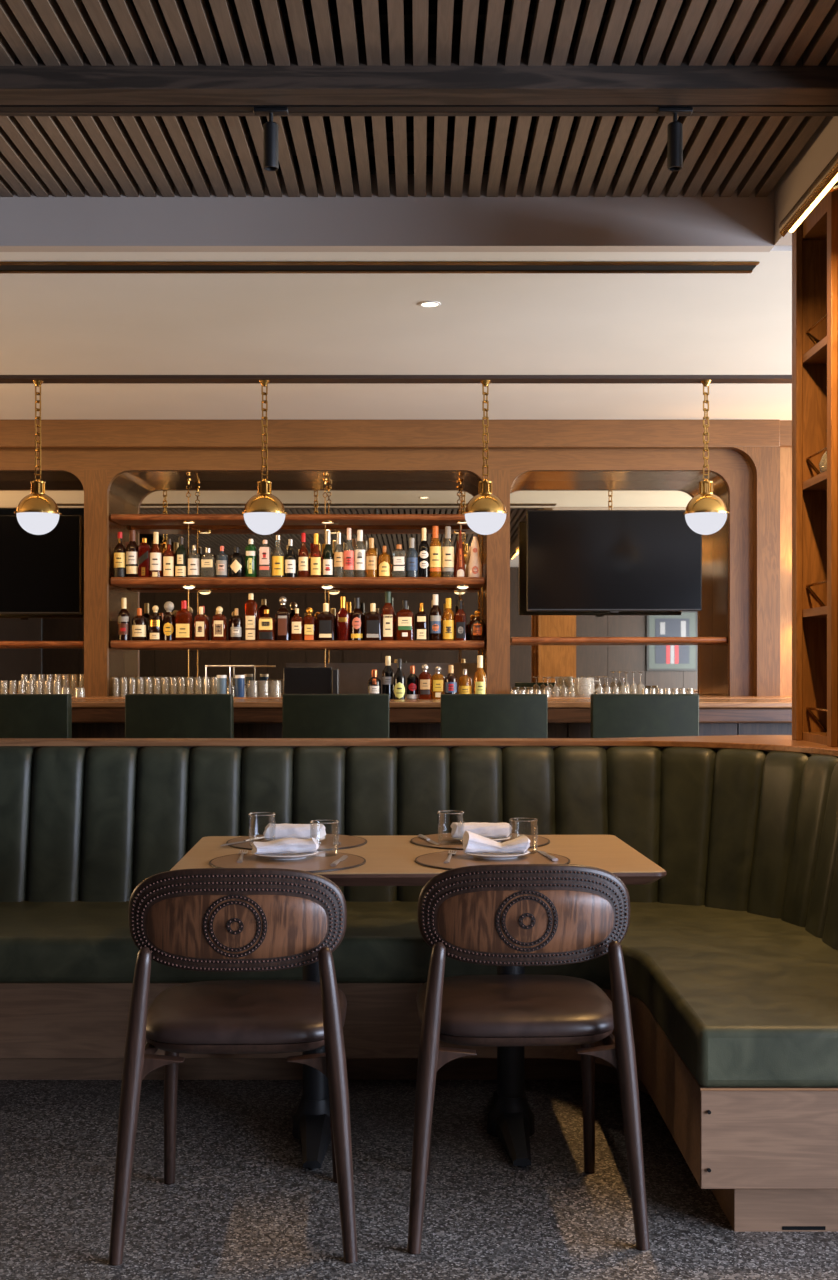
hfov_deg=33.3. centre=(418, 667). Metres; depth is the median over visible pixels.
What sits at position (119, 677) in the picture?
glass
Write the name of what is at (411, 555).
bottle
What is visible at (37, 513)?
pendant lamp
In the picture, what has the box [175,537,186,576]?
bottle
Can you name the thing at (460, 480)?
hanger
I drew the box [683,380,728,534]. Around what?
pendant lamp
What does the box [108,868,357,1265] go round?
dining chair
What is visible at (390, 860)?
dining table
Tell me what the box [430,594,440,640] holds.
bottle
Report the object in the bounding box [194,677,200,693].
glass
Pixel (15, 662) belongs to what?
mirror
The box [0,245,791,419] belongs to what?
ceiling
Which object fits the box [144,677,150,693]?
glass
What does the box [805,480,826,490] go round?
shelf
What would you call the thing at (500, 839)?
plate
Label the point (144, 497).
mirror
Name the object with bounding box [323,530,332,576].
bottle
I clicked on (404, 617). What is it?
bottle
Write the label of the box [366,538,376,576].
bottle
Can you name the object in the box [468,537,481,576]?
bottle
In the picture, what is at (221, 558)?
bottle
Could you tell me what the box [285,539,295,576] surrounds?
bottle
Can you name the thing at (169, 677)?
glass
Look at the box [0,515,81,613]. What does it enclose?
television
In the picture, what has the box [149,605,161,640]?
bottle
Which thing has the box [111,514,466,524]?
wall shelf
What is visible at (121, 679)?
glass
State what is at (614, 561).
television
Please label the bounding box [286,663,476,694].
backsplash
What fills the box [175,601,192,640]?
bottle
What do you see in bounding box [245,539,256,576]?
bottle
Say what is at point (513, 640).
wall shelf
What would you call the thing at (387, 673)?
bottle
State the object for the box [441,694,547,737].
bar stool
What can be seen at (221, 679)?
cup
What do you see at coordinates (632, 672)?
wine glass
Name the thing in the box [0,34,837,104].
trim
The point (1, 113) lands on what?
trim
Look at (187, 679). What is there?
glass
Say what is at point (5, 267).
ceiling vent
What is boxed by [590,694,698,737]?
bar stool
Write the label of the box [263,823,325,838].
napkin
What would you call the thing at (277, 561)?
bottle
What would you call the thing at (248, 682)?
glass
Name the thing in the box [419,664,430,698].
bottle
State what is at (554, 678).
coupe glass
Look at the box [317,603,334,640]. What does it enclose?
bottle
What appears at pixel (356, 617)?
bottle
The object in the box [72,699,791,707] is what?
countertop
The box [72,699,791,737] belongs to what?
bar counter
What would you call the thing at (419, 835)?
butter knife
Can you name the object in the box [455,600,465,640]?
bottle
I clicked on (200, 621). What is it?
bottle
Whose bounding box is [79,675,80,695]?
glass
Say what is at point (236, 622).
bottle
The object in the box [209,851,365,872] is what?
placemat
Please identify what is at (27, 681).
glass
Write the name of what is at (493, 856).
plate
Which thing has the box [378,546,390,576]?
bottle
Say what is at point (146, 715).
bar stool
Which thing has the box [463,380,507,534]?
pendant lamp
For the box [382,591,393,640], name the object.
bottle
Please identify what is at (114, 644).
wall shelf
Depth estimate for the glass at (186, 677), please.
9.61 m
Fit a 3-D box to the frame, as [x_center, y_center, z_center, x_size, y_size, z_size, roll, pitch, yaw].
[-0.700,-0.735,9.480,8.600,1.850,0.060,0,0,0]
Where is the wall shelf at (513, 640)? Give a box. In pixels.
[510,637,725,643]
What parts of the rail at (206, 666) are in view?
post, post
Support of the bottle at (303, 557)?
on the wall shelf at (123, 582)
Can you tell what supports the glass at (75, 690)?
on the countertop at (78, 696)
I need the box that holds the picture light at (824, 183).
[779,152,837,236]
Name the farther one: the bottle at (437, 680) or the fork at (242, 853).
the bottle at (437, 680)
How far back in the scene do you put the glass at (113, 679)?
9.49 m
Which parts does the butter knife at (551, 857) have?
handle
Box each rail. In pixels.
[0,375,791,382]
[205,665,253,693]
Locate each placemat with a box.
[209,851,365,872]
[226,834,366,850]
[411,833,549,849]
[415,850,569,869]
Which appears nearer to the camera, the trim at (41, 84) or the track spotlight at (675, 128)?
the trim at (41, 84)
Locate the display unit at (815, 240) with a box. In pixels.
[792,181,837,746]
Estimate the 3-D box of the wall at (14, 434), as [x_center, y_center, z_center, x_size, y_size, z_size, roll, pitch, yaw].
[-0.700,-0.735,9.430,8.600,1.850,0.160,0,0,0]
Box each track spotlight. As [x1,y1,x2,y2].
[253,107,287,170]
[657,107,692,170]
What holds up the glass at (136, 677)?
on the countertop at (78, 696)
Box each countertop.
[72,695,791,698]
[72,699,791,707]
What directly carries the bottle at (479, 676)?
on the bar counter at (91, 718)
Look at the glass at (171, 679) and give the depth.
9.49 m
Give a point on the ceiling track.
(3, 108)
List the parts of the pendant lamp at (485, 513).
globe, chain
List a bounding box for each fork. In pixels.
[237,850,247,862]
[333,835,340,844]
[444,850,456,862]
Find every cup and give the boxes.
[217,675,226,693]
[235,675,244,696]
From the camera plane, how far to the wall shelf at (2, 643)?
9.50 m
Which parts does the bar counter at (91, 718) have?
panel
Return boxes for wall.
[0,141,773,251]
[0,420,791,695]
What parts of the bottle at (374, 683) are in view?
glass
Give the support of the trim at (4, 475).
attached to the wall at (14, 434)
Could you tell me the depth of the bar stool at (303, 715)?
7.11 m
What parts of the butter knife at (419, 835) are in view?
handle, blade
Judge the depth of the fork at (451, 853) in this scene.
3.65 m
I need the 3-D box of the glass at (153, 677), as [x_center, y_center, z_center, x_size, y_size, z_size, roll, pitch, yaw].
[-1.806,0.128,9.620,0.051,0.125,0.052,0,0,0]
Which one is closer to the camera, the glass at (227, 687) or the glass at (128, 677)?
the glass at (227, 687)
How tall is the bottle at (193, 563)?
0.226 m
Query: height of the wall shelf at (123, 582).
0.074 m
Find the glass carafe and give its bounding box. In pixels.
[819,451,826,472]
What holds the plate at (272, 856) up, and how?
on the placemat at (321, 861)
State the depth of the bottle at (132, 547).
9.57 m
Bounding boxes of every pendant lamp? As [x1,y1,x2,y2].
[14,380,61,534]
[241,380,287,534]
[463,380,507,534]
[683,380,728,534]
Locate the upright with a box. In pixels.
[481,535,482,655]
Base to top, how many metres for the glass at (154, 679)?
0.115 m
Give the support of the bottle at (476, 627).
on the wall shelf at (114, 644)
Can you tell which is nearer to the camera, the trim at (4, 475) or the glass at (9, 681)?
the glass at (9, 681)
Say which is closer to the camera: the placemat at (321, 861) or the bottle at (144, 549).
the placemat at (321, 861)
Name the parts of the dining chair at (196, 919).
leg, rail, leg, seat frame, veneer panel, backrest, leg, leg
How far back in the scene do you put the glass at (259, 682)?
9.38 m
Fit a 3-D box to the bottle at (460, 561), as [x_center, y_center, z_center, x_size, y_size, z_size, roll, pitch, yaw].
[0.285,-0.799,9.599,0.069,0.363,0.071,0,0,0]
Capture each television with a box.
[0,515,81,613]
[526,510,701,612]
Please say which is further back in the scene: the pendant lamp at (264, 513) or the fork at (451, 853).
the pendant lamp at (264, 513)
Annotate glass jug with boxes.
[573,678,600,696]
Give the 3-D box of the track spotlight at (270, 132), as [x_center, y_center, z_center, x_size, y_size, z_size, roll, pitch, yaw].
[-0.477,-1.706,4.515,0.110,0.192,0.048,0,0,0]
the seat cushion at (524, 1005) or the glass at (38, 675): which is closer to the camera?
the seat cushion at (524, 1005)
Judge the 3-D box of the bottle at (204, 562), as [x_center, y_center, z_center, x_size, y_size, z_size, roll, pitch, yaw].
[-1.447,-0.720,9.599,0.094,0.206,0.097,0,0,0]
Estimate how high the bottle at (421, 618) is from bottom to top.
0.260 m
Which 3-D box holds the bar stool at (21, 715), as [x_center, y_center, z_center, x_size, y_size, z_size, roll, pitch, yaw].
[-2.058,0.692,7.398,0.544,1.118,0.584,0,0,0]
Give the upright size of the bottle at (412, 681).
0.201 m
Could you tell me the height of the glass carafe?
0.296 m
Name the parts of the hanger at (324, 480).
rod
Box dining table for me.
[170,835,665,1169]
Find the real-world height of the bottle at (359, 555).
0.329 m
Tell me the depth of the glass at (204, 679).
9.49 m
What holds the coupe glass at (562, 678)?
on the countertop at (78, 696)
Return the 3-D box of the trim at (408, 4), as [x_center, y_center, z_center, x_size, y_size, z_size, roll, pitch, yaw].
[-1.102,-1.923,1.587,4.996,0.055,7.575,0,0,0]
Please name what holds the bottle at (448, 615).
on the wall shelf at (114, 644)
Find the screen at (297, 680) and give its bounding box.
[284,667,338,693]
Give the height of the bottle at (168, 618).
0.271 m
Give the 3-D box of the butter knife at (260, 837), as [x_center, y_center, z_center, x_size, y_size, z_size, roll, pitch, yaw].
[-0.501,0.490,3.967,0.017,0.010,0.198,0,0,31]
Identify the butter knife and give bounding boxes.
[220,836,264,845]
[330,855,347,866]
[418,834,438,844]
[537,850,557,861]
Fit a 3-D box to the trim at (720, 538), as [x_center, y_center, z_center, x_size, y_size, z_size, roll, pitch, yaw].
[1.357,-0.579,9.755,1.509,1.538,0.486,0,0,0]
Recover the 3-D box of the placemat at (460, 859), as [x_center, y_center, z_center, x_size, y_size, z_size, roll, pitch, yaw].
[0.190,0.497,3.625,0.400,0.004,0.400,0,0,0]
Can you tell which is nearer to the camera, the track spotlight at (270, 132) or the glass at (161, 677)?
the track spotlight at (270, 132)
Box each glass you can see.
[0,681,7,693]
[9,681,16,693]
[18,681,25,693]
[21,675,28,693]
[27,681,34,693]
[29,675,36,693]
[35,681,42,693]
[37,675,44,693]
[44,681,51,693]
[46,675,52,693]
[53,681,60,693]
[54,675,61,693]
[62,675,69,693]
[71,675,77,695]
[74,688,84,696]
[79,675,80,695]
[112,679,119,695]
[119,677,126,695]
[121,679,127,695]
[128,677,134,693]
[129,679,135,693]
[136,677,142,693]
[137,679,144,693]
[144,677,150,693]
[145,679,152,693]
[153,677,159,693]
[154,679,160,693]
[161,677,167,693]
[162,679,168,693]
[169,677,175,693]
[170,679,177,693]
[177,677,184,693]
[178,679,185,693]
[186,677,192,693]
[187,679,193,693]
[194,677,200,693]
[195,679,201,693]
[202,677,209,693]
[203,679,210,693]
[226,686,234,695]
[247,681,257,695]
[258,681,268,695]
[269,681,280,695]
[544,678,551,695]
[552,678,559,695]
[560,678,567,695]
[623,672,629,693]
[630,672,636,693]
[637,672,643,693]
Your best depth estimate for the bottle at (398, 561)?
9.55 m
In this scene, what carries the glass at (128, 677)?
on the countertop at (78, 696)
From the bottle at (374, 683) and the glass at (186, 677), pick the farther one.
the glass at (186, 677)
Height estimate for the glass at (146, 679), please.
0.115 m
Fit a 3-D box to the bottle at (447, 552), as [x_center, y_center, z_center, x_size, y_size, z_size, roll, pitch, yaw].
[0.199,-0.794,9.599,0.079,0.353,0.082,0,0,0]
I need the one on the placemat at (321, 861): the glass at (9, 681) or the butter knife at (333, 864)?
the butter knife at (333, 864)
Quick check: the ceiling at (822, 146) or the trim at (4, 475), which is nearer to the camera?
the ceiling at (822, 146)
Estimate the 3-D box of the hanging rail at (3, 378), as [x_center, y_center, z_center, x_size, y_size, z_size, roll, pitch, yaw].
[-1.150,-1.650,8.000,8.500,0.020,0.140,0,0,0]
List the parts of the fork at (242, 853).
handle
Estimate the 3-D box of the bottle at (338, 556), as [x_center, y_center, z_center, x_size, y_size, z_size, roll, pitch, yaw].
[-0.549,-0.773,9.599,0.069,0.312,0.072,0,0,0]
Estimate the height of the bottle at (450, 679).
0.205 m
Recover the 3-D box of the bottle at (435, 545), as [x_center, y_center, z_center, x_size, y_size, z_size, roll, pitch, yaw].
[0.113,-0.796,9.599,0.079,0.357,0.082,0,0,0]
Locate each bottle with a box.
[114,532,125,576]
[118,598,129,640]
[126,530,137,576]
[132,608,146,640]
[138,538,150,576]
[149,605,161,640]
[150,532,161,576]
[163,539,174,576]
[163,601,174,640]
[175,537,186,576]
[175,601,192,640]
[188,545,199,576]
[194,607,207,640]
[201,548,214,576]
[212,606,226,640]
[216,546,227,576]
[229,547,243,576]
[230,608,242,640]
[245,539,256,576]
[245,593,256,640]
[258,609,274,640]
[259,540,270,576]
[272,535,283,576]
[276,596,289,640]
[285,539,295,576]
[291,608,302,640]
[298,533,308,576]
[303,607,314,640]
[311,533,320,576]
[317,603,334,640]
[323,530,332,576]
[334,532,343,576]
[336,596,349,640]
[343,528,353,576]
[350,597,363,640]
[354,530,365,576]
[364,603,381,640]
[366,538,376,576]
[368,669,380,693]
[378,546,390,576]
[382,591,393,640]
[382,656,393,698]
[392,544,405,576]
[394,659,404,698]
[396,600,413,640]
[406,538,417,576]
[406,666,418,698]
[415,603,427,640]
[419,528,428,576]
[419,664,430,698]
[430,526,440,576]
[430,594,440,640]
[431,666,444,698]
[442,526,453,576]
[443,598,453,640]
[445,665,456,693]
[455,525,465,576]
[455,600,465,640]
[458,669,471,693]
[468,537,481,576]
[468,610,485,640]
[474,655,485,693]
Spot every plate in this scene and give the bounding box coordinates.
[251,850,318,859]
[264,837,325,840]
[451,835,511,841]
[463,850,529,859]
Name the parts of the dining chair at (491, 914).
leg, leg, backrest, veneer panel, seat frame, leg, rail, leg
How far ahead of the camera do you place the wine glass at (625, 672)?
9.67 m
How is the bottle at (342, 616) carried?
on the wall shelf at (114, 644)
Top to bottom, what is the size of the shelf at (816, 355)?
0.026 m
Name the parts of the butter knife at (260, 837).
blade, handle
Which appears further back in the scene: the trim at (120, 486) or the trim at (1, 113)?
the trim at (120, 486)
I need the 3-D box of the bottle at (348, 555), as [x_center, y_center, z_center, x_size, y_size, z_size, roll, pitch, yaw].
[-0.480,-0.789,9.599,0.076,0.343,0.079,0,0,0]
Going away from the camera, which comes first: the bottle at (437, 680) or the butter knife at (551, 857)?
the butter knife at (551, 857)
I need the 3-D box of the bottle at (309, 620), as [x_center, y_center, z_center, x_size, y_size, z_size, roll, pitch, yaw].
[-0.751,-0.301,9.599,0.080,0.230,0.083,0,0,0]
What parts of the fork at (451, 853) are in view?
handle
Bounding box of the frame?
[0,447,791,695]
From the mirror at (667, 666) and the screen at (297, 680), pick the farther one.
the mirror at (667, 666)
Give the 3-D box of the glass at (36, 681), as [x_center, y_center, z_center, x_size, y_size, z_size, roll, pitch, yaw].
[-2.555,0.138,9.420,0.051,0.105,0.052,0,0,0]
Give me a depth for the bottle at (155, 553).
9.57 m
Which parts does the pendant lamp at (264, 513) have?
globe, chain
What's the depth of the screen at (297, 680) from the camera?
8.30 m
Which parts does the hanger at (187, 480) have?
rod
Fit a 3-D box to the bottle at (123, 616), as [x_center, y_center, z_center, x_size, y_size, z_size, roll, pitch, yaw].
[-2.023,-0.334,9.599,0.076,0.295,0.078,0,0,0]
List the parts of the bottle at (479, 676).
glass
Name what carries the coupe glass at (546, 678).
on the countertop at (78, 696)
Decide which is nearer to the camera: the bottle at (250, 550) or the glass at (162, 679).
the glass at (162, 679)
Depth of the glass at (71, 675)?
9.61 m
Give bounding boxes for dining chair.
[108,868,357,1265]
[407,864,649,1253]
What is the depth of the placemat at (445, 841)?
4.00 m
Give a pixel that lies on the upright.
(481, 535)
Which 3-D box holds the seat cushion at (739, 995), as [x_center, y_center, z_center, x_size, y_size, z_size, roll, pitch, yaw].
[-0.740,0.848,3.888,3.920,0.135,1.705,0,0,0]
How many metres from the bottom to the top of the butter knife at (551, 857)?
0.010 m
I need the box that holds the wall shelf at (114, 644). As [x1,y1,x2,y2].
[111,641,483,648]
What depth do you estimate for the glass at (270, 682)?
9.38 m
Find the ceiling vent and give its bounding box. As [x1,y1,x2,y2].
[0,262,759,272]
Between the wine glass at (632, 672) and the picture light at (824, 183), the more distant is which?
the wine glass at (632, 672)
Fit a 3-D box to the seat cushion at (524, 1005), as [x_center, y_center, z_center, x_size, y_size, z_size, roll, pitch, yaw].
[0.225,0.783,3.293,0.458,0.054,0.472,0,0,-2]
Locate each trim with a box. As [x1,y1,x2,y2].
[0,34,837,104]
[0,112,837,115]
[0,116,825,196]
[0,471,79,480]
[56,0,784,173]
[109,471,486,695]
[511,471,727,695]
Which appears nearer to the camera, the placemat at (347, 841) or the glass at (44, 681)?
the placemat at (347, 841)
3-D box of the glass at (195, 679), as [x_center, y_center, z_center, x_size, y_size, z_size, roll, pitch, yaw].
[-1.495,0.133,9.500,0.049,0.115,0.050,0,0,0]
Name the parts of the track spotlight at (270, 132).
stem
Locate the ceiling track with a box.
[0,105,837,111]
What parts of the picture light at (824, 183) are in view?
arm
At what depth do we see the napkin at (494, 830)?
3.97 m
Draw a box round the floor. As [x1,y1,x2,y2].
[0,1080,837,1279]
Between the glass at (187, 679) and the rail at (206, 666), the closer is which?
the rail at (206, 666)
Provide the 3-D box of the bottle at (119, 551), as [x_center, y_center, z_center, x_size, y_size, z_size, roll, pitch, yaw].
[-2.050,-0.775,9.599,0.079,0.315,0.082,0,0,0]
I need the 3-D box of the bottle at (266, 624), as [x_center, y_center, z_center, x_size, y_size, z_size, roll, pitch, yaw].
[-1.046,-0.295,9.599,0.115,0.216,0.118,0,0,0]
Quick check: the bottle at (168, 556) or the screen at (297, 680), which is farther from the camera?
the bottle at (168, 556)
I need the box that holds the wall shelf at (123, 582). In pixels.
[111,577,483,588]
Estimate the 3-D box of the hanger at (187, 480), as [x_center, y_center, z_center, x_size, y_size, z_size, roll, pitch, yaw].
[-1.614,-0.566,9.800,0.036,1.512,0.036,0,0,0]
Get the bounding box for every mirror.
[0,481,83,694]
[124,481,480,694]
[510,481,712,694]
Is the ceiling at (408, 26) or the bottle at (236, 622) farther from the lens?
the bottle at (236, 622)
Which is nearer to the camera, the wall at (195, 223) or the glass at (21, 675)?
the wall at (195, 223)
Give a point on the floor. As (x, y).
(242, 1203)
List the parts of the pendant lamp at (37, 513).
globe, chain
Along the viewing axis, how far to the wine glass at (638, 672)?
9.67 m
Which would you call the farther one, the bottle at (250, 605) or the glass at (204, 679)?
the bottle at (250, 605)
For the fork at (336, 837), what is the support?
on the placemat at (347, 841)
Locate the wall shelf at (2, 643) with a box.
[0,641,83,646]
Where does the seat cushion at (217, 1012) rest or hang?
on the dining chair at (196, 919)
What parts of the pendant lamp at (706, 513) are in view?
globe, chain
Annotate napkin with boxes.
[251,837,318,853]
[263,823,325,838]
[450,822,512,837]
[463,831,530,852]
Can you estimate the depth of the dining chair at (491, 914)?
3.05 m
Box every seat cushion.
[0,900,837,1086]
[146,980,346,1044]
[416,974,613,1036]
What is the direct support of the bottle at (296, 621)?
on the wall shelf at (114, 644)
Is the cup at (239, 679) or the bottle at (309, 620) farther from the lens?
the bottle at (309, 620)
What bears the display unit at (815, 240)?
on the banquette
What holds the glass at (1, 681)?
on the countertop at (78, 696)
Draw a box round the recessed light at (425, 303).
[419,301,440,306]
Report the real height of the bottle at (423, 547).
0.343 m
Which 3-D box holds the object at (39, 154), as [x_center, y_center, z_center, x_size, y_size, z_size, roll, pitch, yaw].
[-1.124,-1.873,5.065,4.980,0.045,0.870,0,0,0]
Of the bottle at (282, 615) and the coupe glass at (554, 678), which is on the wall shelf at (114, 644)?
the bottle at (282, 615)
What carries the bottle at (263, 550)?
on the wall shelf at (123, 582)
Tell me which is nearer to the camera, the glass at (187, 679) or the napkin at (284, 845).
the napkin at (284, 845)
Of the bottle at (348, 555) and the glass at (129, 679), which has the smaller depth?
the glass at (129, 679)
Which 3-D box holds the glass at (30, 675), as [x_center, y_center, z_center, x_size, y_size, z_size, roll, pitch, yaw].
[-2.652,0.117,9.620,0.051,0.145,0.052,0,0,0]
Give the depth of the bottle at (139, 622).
9.56 m
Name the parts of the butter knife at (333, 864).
handle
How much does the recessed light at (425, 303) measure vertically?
0.006 m
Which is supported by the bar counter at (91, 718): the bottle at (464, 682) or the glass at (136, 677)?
the bottle at (464, 682)
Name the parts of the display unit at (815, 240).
panel, panel, panel, guard rail, guard rail, guard rail, guard rail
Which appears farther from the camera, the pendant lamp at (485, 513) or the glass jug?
the glass jug
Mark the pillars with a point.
(96, 498)
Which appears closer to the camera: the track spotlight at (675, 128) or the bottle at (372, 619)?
the track spotlight at (675, 128)
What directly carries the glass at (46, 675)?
on the countertop at (78, 696)
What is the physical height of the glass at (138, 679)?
0.115 m
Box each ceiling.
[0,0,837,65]
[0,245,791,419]
[68,22,772,140]
[774,116,837,244]
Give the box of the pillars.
[84,470,752,695]
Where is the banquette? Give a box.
[0,735,837,1231]
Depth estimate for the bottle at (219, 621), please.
9.56 m
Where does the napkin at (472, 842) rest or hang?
on the plate at (493, 856)
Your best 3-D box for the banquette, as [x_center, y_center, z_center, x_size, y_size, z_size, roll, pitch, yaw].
[-0.471,0.749,4.060,4.542,1.002,2.260,0,0,0]
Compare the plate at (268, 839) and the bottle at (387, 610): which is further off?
the bottle at (387, 610)
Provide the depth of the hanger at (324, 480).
9.80 m
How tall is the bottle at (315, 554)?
0.304 m
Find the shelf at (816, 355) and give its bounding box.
[805,347,826,363]
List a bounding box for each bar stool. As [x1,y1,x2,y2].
[0,694,71,737]
[125,694,233,737]
[282,694,388,737]
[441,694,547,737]
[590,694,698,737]
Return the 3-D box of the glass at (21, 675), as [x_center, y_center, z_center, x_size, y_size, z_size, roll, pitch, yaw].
[-2.709,0.117,9.620,0.051,0.145,0.052,0,0,0]
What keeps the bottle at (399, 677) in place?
on the bar counter at (91, 718)
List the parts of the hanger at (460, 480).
rod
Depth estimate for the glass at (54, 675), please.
9.61 m
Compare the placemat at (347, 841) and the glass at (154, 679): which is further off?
the glass at (154, 679)
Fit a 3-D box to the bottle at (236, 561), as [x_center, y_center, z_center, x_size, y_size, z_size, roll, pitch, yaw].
[-1.250,-0.724,9.599,0.097,0.213,0.099,0,0,0]
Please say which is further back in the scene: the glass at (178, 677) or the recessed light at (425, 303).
the glass at (178, 677)
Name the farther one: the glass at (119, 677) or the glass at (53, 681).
the glass at (119, 677)
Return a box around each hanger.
[186,479,190,693]
[323,479,327,666]
[458,479,462,676]
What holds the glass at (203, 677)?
on the countertop at (78, 696)
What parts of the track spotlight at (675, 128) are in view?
stem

